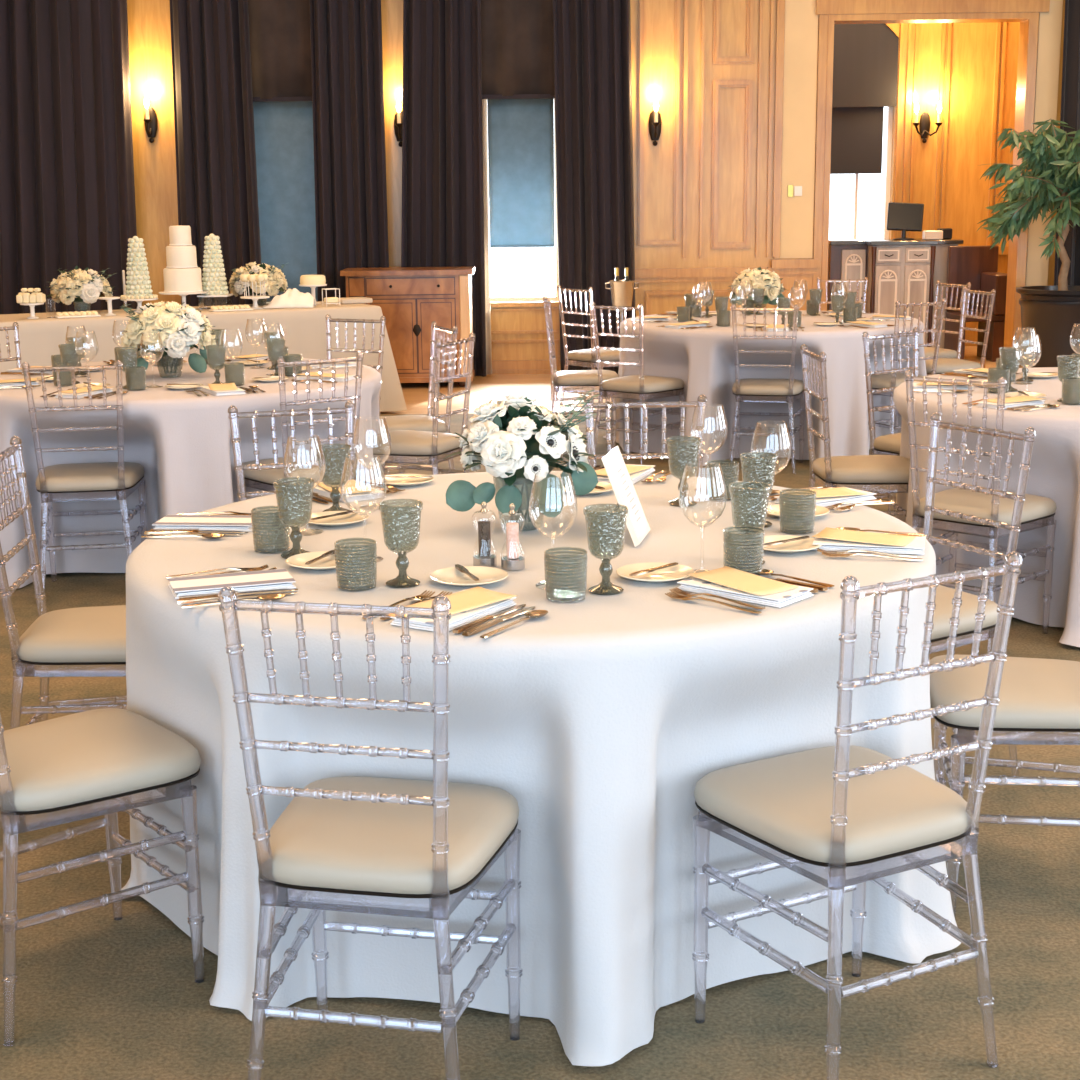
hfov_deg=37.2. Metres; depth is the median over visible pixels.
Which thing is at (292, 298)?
heap
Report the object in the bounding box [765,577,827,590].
table knife
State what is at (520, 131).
roller shade
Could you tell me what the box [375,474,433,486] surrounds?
bread plate
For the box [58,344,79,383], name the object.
goblet
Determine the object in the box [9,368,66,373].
napkin
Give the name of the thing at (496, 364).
baseboard
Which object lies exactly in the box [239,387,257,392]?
table knife
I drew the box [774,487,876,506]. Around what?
napkin
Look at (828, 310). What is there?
menu card
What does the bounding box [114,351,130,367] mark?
glass tumbler
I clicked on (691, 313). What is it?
goblet
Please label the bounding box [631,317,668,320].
napkin
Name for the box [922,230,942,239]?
box
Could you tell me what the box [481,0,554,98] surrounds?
valance
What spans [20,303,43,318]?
cake stand
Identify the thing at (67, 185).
curtain
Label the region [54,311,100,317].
tray
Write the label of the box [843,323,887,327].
napkin
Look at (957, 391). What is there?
spoon
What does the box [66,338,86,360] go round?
bowl
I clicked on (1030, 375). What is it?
bread plate
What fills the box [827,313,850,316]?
bread plate
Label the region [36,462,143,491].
cushion
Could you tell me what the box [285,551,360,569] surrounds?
bread plate
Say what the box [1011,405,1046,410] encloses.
table knife
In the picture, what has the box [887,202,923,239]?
monitor
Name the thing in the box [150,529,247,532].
table knife
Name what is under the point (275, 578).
napkin
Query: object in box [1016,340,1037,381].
goblet
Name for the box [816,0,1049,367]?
trim
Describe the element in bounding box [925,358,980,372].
cushion
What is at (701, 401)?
chair
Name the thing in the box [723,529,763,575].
glass tumbler
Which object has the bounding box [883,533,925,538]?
table knife
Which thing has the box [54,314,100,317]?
tray
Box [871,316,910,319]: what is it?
napkin
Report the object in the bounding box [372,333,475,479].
chair
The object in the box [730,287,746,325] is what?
wine glass
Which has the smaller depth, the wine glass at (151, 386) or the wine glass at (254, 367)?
the wine glass at (151, 386)
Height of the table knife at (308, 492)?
0.007 m
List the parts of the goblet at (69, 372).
stem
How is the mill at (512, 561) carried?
on the tablecloth at (602, 717)
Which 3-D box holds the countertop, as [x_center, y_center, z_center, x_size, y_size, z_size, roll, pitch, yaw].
[3.345,-2.838,15.266,1.234,0.039,0.810,-1,12,0]
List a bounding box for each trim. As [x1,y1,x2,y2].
[490,301,558,371]
[635,259,818,314]
[638,0,680,245]
[682,0,778,257]
[711,0,754,248]
[774,0,827,310]
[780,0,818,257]
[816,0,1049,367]
[886,23,898,37]
[893,22,1008,367]
[1021,0,1062,361]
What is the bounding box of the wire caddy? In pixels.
[322,288,339,306]
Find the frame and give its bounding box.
[602,446,650,546]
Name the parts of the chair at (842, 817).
leg, seat frame, post, leg, rail, rail, rail, rail, post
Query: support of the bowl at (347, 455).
on the wine glass at (347, 455)
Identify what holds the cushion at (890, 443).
on the chair at (889, 444)
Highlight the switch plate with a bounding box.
[788,185,801,196]
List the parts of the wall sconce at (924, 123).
bulb, arm, arm, bulb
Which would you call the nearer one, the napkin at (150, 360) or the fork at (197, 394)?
the fork at (197, 394)
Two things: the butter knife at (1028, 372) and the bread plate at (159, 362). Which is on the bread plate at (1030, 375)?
the butter knife at (1028, 372)
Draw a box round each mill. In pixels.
[472,502,496,567]
[500,503,524,570]
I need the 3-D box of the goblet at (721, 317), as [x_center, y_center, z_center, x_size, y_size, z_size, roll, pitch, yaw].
[1.054,-1.329,9.306,0.084,0.162,0.084,6,14,27]
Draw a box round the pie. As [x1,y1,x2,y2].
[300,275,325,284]
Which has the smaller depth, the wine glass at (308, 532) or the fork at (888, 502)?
the wine glass at (308, 532)
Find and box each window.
[485,99,558,301]
[853,107,892,238]
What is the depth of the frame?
3.54 m
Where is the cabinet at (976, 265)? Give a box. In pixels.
[944,245,1006,361]
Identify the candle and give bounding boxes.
[121,270,129,309]
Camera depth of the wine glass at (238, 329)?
6.60 m
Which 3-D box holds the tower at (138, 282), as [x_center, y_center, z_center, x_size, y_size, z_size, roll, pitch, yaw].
[-2.756,-1.869,10.979,0.189,0.424,0.190,-1,12,0]
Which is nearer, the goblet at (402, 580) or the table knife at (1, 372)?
the goblet at (402, 580)
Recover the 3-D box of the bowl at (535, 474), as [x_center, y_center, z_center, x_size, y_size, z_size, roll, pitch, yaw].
[0.025,-0.064,3.064,0.095,0.124,0.095,7,14,31]
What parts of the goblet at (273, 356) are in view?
stem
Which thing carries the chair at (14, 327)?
on the floor at (98, 996)
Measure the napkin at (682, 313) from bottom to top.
0.015 m
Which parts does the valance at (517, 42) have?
trim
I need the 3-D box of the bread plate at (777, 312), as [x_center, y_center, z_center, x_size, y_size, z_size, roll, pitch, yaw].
[1.529,-1.440,10.156,0.155,0.014,0.155,-1,12,0]
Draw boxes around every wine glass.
[65,326,87,377]
[75,332,98,382]
[140,333,163,387]
[219,329,242,382]
[245,319,266,368]
[261,325,283,375]
[283,436,325,535]
[340,455,386,558]
[352,417,391,509]
[529,474,577,585]
[679,464,726,570]
[690,404,727,492]
[697,282,712,317]
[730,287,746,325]
[751,422,791,517]
[792,281,807,315]
[1012,328,1037,384]
[1015,335,1041,392]
[1070,325,1079,378]
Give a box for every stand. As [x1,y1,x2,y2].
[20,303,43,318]
[98,297,119,315]
[120,294,157,311]
[159,291,207,309]
[240,273,269,308]
[299,284,326,303]
[610,309,629,322]
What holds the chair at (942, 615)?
on the floor at (98, 996)
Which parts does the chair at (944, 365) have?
post, rail, rail, rail, rail, post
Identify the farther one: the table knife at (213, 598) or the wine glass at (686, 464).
the wine glass at (686, 464)
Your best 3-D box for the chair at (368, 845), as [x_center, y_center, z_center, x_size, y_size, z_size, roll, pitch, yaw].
[-0.264,0.485,2.696,0.405,0.924,0.443,2,12,12]
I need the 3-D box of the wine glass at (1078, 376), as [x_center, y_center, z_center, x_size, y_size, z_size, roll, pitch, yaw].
[2.173,-0.758,6.435,0.095,0.219,0.095,1,12,10]
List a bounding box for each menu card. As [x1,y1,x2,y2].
[0,378,36,382]
[61,385,110,392]
[126,356,148,359]
[208,383,237,390]
[231,354,268,357]
[298,372,344,376]
[315,480,374,493]
[404,586,516,614]
[595,464,654,475]
[637,316,669,317]
[670,322,700,324]
[687,566,798,595]
[766,324,788,327]
[775,487,864,498]
[812,527,915,545]
[828,310,862,310]
[846,321,881,324]
[873,315,903,316]
[917,382,951,384]
[962,368,1003,372]
[987,395,1044,402]
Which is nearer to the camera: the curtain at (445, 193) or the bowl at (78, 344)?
the bowl at (78, 344)
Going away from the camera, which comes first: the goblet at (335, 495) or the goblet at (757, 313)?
the goblet at (335, 495)
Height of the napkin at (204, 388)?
0.015 m
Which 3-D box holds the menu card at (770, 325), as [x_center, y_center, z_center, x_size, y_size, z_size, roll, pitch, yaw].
[1.329,-1.197,8.965,0.104,0.008,0.196,3,13,17]
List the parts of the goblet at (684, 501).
stem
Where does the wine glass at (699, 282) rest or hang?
on the tablecloth at (703, 358)
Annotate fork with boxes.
[166,565,268,577]
[177,511,260,514]
[184,389,201,396]
[191,388,208,395]
[208,567,276,574]
[362,481,405,491]
[362,590,434,618]
[363,484,396,493]
[380,591,451,619]
[641,470,665,482]
[654,470,677,481]
[665,591,761,613]
[669,587,764,608]
[817,548,916,556]
[822,551,922,560]
[825,500,881,508]
[828,501,894,510]
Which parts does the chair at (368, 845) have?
post, leg, rail, rail, rail, rail, seat frame, post, leg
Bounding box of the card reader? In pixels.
[937,228,951,238]
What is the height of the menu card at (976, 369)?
0.008 m
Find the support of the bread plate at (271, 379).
on the tablecloth at (181, 439)
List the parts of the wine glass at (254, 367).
stem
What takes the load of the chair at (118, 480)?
on the floor at (98, 996)
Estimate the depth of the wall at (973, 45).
15.61 m
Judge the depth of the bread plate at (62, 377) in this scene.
6.80 m
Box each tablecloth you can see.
[0,301,406,411]
[0,357,381,587]
[121,471,960,1065]
[604,310,926,465]
[893,367,1079,646]
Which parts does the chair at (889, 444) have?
post, rail, rail, seat frame, rail, rail, post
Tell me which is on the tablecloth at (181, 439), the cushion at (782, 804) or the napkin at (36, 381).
the napkin at (36, 381)
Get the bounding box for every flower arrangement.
[46,266,115,310]
[120,301,218,377]
[227,261,287,302]
[443,390,598,523]
[728,267,788,306]
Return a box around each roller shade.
[253,101,317,301]
[487,99,554,247]
[830,107,883,173]
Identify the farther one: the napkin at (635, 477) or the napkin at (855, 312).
the napkin at (855, 312)
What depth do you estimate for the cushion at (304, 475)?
6.24 m
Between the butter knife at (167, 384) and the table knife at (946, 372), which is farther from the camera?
the table knife at (946, 372)
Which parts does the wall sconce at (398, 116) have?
arm, bulb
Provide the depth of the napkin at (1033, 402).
5.62 m
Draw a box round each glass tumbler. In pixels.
[51,355,70,375]
[52,363,71,385]
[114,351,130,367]
[125,367,145,390]
[224,363,244,385]
[251,507,289,552]
[283,355,300,376]
[334,539,376,590]
[544,549,587,601]
[706,462,738,500]
[717,310,730,326]
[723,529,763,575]
[779,490,815,533]
[988,368,1009,392]
[1062,378,1079,404]
[1071,353,1079,375]
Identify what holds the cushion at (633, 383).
on the chair at (640, 387)
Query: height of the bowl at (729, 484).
0.100 m
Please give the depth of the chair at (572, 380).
9.38 m
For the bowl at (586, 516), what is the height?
0.100 m
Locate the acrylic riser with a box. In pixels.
[197,294,232,308]
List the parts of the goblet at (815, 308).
stem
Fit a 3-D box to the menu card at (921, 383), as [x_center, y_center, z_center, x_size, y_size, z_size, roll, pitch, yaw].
[1.555,-0.601,6.159,0.196,0.008,0.104,4,13,22]
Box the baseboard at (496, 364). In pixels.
[492,360,560,374]
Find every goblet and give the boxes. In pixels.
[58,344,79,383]
[66,338,86,374]
[116,348,136,388]
[205,345,225,383]
[211,329,225,365]
[263,333,281,369]
[265,339,285,375]
[273,480,313,558]
[316,446,351,511]
[379,501,422,587]
[583,506,627,594]
[666,438,700,506]
[684,294,697,320]
[701,295,713,316]
[714,297,728,324]
[729,484,770,566]
[740,454,776,527]
[751,289,764,314]
[776,298,790,326]
[809,289,821,315]
[830,296,844,323]
[843,294,855,318]
[999,348,1021,391]
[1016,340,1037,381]
[1057,360,1079,401]
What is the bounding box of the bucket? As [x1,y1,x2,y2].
[605,280,638,306]
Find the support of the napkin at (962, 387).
on the tablecloth at (1054, 472)
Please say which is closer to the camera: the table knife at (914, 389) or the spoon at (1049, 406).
the spoon at (1049, 406)
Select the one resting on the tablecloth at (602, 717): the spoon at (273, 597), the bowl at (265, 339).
the spoon at (273, 597)
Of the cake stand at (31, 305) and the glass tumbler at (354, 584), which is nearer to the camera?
the glass tumbler at (354, 584)
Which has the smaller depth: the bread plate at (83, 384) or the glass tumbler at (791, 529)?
the glass tumbler at (791, 529)
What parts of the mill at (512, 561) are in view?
knob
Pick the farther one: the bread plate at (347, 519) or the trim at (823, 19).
the trim at (823, 19)
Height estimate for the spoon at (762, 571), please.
0.007 m
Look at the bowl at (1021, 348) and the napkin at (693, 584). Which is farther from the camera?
the bowl at (1021, 348)
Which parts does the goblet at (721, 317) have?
stem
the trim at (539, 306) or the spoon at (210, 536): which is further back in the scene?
the trim at (539, 306)
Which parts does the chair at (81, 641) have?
rail, post, rail, rail, rail, post, seat frame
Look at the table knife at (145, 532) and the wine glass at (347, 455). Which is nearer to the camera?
the wine glass at (347, 455)
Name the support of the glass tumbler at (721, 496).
on the tablecloth at (602, 717)
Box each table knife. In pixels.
[1,372,44,374]
[84,391,115,397]
[92,392,115,397]
[144,531,242,534]
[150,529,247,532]
[177,592,296,603]
[179,589,297,598]
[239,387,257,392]
[285,489,328,503]
[295,488,332,501]
[453,604,525,633]
[462,606,534,635]
[764,487,832,498]
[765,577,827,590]
[787,583,817,592]
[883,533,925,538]
[913,388,973,390]
[914,389,967,390]
[945,372,988,378]
[950,372,992,377]
[1007,404,1049,409]
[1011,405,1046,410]
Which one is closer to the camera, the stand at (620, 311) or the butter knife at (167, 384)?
the butter knife at (167, 384)
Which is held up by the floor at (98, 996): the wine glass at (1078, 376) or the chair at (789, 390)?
the chair at (789, 390)
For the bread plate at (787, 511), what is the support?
on the tablecloth at (602, 717)
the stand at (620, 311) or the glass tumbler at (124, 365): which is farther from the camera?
the stand at (620, 311)
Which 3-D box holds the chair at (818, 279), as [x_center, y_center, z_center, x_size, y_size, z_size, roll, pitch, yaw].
[2.131,-1.385,11.346,0.405,0.924,0.443,1,12,9]
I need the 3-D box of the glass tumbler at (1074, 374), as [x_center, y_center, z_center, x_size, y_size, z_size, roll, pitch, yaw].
[2.211,-0.715,6.541,0.082,0.090,0.082,0,12,3]
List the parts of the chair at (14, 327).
rail, rail, post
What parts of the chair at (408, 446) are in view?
leg, seat frame, post, rail, rail, rail, rail, post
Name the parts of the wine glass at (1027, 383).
stem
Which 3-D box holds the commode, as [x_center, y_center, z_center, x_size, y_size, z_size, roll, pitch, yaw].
[-1.061,-1.743,13.132,1.058,0.945,0.621,-1,12,0]
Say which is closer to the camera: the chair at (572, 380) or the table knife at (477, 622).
the table knife at (477, 622)
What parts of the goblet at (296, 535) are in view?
stem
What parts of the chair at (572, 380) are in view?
post, post, seat frame, leg, leg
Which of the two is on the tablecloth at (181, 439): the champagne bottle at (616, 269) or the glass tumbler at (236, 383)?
the glass tumbler at (236, 383)
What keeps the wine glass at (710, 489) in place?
on the tablecloth at (602, 717)
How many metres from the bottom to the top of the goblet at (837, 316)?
0.162 m
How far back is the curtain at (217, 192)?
13.30 m
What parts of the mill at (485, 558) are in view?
knob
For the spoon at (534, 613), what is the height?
0.007 m
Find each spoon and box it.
[97,391,127,398]
[141,534,224,538]
[181,594,285,607]
[248,386,265,391]
[274,492,311,502]
[480,610,547,637]
[749,568,833,586]
[762,486,821,494]
[837,527,923,534]
[914,390,964,392]
[940,374,976,377]
[1020,405,1059,410]
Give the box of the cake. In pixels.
[163,225,202,292]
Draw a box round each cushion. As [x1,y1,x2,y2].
[3,708,200,810]
[19,605,125,662]
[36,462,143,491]
[243,454,344,484]
[270,776,518,893]
[372,430,460,454]
[379,415,445,433]
[552,370,619,384]
[567,349,619,361]
[602,375,684,392]
[694,745,967,862]
[732,378,803,394]
[812,455,909,482]
[871,372,923,388]
[873,433,900,452]
[919,488,1056,524]
[924,347,956,357]
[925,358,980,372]
[929,655,1079,728]
[931,585,997,639]
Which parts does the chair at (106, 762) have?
post, seat frame, leg, leg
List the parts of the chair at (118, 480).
post, leg, rail, rail, rail, rail, seat frame, post, leg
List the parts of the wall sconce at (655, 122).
bulb, arm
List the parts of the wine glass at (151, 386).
stem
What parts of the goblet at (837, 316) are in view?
stem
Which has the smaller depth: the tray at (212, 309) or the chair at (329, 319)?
the chair at (329, 319)
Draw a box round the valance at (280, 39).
[248,0,311,101]
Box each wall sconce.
[143,95,156,142]
[394,98,401,146]
[649,98,661,145]
[912,101,941,142]
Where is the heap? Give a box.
[262,288,315,307]
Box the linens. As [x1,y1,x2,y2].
[338,297,372,303]
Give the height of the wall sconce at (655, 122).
0.390 m
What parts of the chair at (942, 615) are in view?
post, seat frame, rail, rail, rail, rail, post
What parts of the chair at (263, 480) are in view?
seat frame, post, rail, rail, rail, rail, post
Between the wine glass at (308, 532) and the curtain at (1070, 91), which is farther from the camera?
the curtain at (1070, 91)
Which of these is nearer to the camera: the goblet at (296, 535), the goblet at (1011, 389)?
the goblet at (296, 535)
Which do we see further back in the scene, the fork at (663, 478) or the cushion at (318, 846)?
the fork at (663, 478)
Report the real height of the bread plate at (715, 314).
0.014 m
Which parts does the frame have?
easel leg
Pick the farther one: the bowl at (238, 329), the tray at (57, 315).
the tray at (57, 315)
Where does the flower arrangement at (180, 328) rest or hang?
on the tablecloth at (181, 439)
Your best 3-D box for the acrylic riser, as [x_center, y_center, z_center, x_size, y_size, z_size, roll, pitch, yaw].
[-2.283,-1.677,11.274,0.210,0.095,0.210,-1,12,0]
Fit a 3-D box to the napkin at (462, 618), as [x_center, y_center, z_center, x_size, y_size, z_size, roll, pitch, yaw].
[-0.154,0.128,2.890,0.120,0.015,0.230,7,14,31]
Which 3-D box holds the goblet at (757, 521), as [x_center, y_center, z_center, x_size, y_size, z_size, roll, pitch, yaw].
[0.494,-0.113,3.632,0.084,0.162,0.084,8,15,36]
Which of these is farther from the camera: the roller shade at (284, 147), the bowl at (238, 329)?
the roller shade at (284, 147)
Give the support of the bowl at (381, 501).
on the goblet at (402, 580)
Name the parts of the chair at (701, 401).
post, rail, rail, post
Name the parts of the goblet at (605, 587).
stem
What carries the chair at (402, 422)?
on the floor at (98, 996)
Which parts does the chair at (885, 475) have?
post, rail, rail, rail, rail, post, seat frame, leg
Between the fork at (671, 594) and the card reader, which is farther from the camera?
the card reader
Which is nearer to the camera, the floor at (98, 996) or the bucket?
the floor at (98, 996)
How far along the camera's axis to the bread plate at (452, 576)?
3.15 m
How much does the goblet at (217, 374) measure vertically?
0.162 m
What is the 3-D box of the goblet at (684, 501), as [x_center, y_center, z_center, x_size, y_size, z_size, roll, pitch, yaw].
[0.348,-0.167,3.891,0.084,0.162,0.084,4,13,19]
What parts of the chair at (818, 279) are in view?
post, rail, rail, post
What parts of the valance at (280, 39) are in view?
trim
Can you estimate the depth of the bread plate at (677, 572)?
3.17 m
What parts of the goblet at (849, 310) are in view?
stem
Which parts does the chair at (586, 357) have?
post, rail, rail, rail, rail, post, seat frame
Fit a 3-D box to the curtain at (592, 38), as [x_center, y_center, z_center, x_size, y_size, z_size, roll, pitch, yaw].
[0.432,-3.494,13.293,0.744,4.250,0.171,0,12,2]
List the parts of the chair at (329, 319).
post, rail, rail, post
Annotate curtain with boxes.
[0,0,137,313]
[169,0,262,306]
[309,0,388,300]
[401,0,491,376]
[553,0,635,373]
[1054,0,1079,285]
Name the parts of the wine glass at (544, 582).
stem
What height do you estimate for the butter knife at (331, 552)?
0.003 m
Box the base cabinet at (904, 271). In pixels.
[827,238,963,347]
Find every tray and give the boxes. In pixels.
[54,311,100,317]
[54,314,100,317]
[208,305,252,311]
[208,308,252,311]
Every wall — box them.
[127,0,1064,367]
[889,22,1019,345]
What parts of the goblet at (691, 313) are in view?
stem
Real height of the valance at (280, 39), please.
1.891 m
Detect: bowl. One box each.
[58,344,79,365]
[65,326,87,354]
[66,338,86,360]
[75,332,98,361]
[140,333,163,362]
[205,345,225,369]
[219,329,242,359]
[265,339,285,362]
[273,480,313,527]
[283,436,325,491]
[316,446,351,487]
[340,455,386,515]
[352,417,391,468]
[379,501,422,553]
[529,474,577,538]
[583,506,627,559]
[666,438,700,479]
[679,464,726,526]
[690,404,727,453]
[729,484,770,533]
[740,454,776,498]
[751,422,791,475]
[999,348,1021,374]
[1012,328,1037,359]
[1015,335,1041,367]
[1016,340,1037,365]
[1057,360,1079,383]
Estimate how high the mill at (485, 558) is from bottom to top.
0.134 m
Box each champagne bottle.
[615,267,618,280]
[625,267,628,280]
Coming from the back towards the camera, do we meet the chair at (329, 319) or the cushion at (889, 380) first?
the cushion at (889, 380)
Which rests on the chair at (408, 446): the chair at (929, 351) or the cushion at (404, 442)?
the cushion at (404, 442)
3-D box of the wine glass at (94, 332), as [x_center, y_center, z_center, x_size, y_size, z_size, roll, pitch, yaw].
[-1.866,-0.750,6.607,0.095,0.219,0.095,-7,13,-26]
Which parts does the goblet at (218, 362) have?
stem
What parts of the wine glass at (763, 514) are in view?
stem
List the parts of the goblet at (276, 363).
stem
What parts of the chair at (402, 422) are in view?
post, rail, post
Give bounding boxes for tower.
[125,236,152,298]
[202,234,228,294]
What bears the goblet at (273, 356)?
on the tablecloth at (181, 439)
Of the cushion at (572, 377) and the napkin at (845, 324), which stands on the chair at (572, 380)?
the cushion at (572, 377)
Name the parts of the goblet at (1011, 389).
stem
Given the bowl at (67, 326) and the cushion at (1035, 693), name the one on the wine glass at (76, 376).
the bowl at (67, 326)
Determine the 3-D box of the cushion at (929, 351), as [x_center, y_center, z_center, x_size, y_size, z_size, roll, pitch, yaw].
[2.561,-1.253,10.740,0.400,0.062,0.405,-6,13,-22]
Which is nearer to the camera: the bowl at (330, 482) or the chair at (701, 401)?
the bowl at (330, 482)
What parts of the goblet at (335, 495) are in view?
stem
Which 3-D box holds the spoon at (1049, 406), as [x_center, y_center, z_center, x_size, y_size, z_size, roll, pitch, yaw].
[1.728,-0.455,5.537,0.193,0.007,0.038,-8,14,-32]
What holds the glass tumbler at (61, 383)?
on the tablecloth at (181, 439)
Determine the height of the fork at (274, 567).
0.010 m
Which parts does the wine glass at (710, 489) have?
stem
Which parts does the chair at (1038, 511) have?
post, rail, rail, leg, rail, rail, seat frame, post, leg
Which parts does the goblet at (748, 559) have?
stem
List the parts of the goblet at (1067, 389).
stem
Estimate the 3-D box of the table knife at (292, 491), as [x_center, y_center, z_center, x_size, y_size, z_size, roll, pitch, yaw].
[-0.587,-0.111,4.039,0.017,0.007,0.225,-9,15,-34]
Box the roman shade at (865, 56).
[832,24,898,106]
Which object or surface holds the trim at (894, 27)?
attached to the wall at (973, 45)
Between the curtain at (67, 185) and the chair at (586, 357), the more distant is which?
the curtain at (67, 185)
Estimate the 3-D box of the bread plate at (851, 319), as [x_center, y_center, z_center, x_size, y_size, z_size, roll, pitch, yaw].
[1.895,-1.307,9.516,0.155,0.014,0.155,-1,12,0]
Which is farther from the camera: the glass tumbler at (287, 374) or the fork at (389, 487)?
the glass tumbler at (287, 374)
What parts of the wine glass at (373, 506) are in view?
stem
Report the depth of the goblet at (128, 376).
6.46 m
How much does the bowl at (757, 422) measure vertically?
0.124 m
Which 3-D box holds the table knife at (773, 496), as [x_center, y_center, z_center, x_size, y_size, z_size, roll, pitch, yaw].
[0.646,-0.119,4.013,0.225,0.007,0.017,-8,14,-32]
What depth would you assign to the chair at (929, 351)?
10.70 m
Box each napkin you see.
[0,380,39,385]
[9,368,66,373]
[54,388,112,398]
[121,356,155,363]
[152,515,263,531]
[168,569,295,598]
[200,386,245,395]
[231,355,271,361]
[293,375,354,381]
[302,480,385,502]
[303,362,355,368]
[390,590,515,630]
[597,464,654,483]
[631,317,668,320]
[664,324,705,328]
[668,311,703,314]
[677,577,813,607]
[766,326,788,330]
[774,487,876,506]
[813,533,924,554]
[831,311,864,313]
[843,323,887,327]
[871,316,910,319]
[913,383,972,389]
[953,368,1015,377]
[976,400,1044,408]
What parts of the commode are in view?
drawer, door, inset panel, drawer, lock plate, inset panel, door, panel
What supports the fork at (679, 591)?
on the tablecloth at (602, 717)
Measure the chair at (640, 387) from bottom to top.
0.924 m
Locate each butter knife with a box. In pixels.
[167,384,199,384]
[305,549,338,564]
[311,510,358,519]
[380,476,431,477]
[455,564,478,580]
[629,562,677,575]
[761,536,808,545]
[1028,372,1057,372]
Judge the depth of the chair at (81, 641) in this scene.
3.86 m
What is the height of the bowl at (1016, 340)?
0.100 m
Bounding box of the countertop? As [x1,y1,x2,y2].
[828,238,963,245]
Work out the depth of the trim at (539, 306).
13.85 m
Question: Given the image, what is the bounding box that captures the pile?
[16,288,45,302]
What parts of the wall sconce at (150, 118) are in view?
bulb, arm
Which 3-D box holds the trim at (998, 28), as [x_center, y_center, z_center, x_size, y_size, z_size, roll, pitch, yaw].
[4.132,-3.768,14.559,1.312,4.200,2.170,-1,12,0]
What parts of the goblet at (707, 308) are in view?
stem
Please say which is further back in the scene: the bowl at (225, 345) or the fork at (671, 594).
the bowl at (225, 345)
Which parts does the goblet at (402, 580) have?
stem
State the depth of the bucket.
12.41 m
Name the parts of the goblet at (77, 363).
stem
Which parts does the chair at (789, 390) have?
post, leg, rail, rail, rail, rail, seat frame, post, leg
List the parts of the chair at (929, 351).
post, rail, rail, rail, rail, post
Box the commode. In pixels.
[340,267,474,386]
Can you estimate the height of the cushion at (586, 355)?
0.062 m
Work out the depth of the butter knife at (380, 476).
4.22 m
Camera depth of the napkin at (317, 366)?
7.19 m
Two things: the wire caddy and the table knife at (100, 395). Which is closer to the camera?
the table knife at (100, 395)
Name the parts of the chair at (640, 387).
post, rail, rail, rail, rail, leg, post, seat frame, leg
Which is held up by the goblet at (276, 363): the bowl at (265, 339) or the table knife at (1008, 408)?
the bowl at (265, 339)
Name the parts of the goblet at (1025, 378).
stem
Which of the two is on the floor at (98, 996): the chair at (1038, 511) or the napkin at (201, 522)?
the chair at (1038, 511)
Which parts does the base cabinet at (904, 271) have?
door, door, drawer, drawer moulding, door, drawer, drawer moulding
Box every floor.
[0,412,1079,1079]
[380,346,1007,414]
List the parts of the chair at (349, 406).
post, rail, rail, rail, post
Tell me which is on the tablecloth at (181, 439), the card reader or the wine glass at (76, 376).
the wine glass at (76, 376)
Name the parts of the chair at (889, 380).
seat frame, post, leg, rail, rail, rail, rail, post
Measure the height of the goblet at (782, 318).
0.162 m
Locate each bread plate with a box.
[36,375,68,381]
[71,383,109,387]
[153,361,186,364]
[165,383,202,389]
[235,360,268,365]
[252,376,288,381]
[284,366,311,371]
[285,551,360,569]
[302,511,368,526]
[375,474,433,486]
[429,566,507,586]
[562,482,612,494]
[616,562,694,582]
[671,316,695,319]
[684,321,709,323]
[709,312,730,315]
[746,324,769,327]
[754,535,821,552]
[763,504,829,518]
[770,311,792,313]
[813,323,839,325]
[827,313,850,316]
[846,318,871,320]
[1005,392,1046,397]
[1020,373,1059,378]
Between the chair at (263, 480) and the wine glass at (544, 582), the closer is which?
the wine glass at (544, 582)
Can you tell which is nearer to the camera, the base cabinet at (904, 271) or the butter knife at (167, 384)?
the butter knife at (167, 384)
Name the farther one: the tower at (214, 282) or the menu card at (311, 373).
the tower at (214, 282)
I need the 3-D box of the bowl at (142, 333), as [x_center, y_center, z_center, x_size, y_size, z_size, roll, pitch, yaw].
[-1.569,-0.774,6.477,0.095,0.124,0.095,3,13,18]
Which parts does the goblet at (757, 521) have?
stem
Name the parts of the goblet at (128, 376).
stem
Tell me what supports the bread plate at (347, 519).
on the tablecloth at (602, 717)
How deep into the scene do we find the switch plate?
13.61 m
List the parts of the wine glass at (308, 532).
stem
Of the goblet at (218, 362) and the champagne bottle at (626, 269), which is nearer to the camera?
the goblet at (218, 362)
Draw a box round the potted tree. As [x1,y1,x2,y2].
[977,119,1079,367]
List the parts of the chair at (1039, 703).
leg, leg, seat frame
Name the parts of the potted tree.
pot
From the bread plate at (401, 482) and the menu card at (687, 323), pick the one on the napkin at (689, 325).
the menu card at (687, 323)
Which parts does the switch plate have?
brass plate, white plate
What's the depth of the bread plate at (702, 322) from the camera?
9.44 m
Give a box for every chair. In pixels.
[0,322,21,367]
[0,436,126,728]
[0,708,203,1045]
[21,360,147,590]
[218,586,522,1079]
[228,401,354,500]
[243,351,363,490]
[325,314,388,474]
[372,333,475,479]
[379,321,457,475]
[543,296,619,448]
[557,285,619,415]
[584,394,706,476]
[590,302,684,464]
[692,551,1021,1079]
[728,304,804,473]
[800,344,909,516]
[816,277,868,311]
[862,327,918,505]
[868,298,945,433]
[904,370,1056,653]
[923,412,1035,776]
[924,280,970,357]
[925,286,995,375]
[929,655,1079,917]
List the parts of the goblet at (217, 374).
stem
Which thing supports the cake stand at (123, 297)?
on the tablecloth at (303, 329)
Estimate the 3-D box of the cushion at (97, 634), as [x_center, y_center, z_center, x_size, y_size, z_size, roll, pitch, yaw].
[-1.080,0.225,3.994,0.400,0.062,0.405,-1,12,-4]
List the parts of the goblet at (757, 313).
stem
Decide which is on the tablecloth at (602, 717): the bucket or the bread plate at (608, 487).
the bread plate at (608, 487)

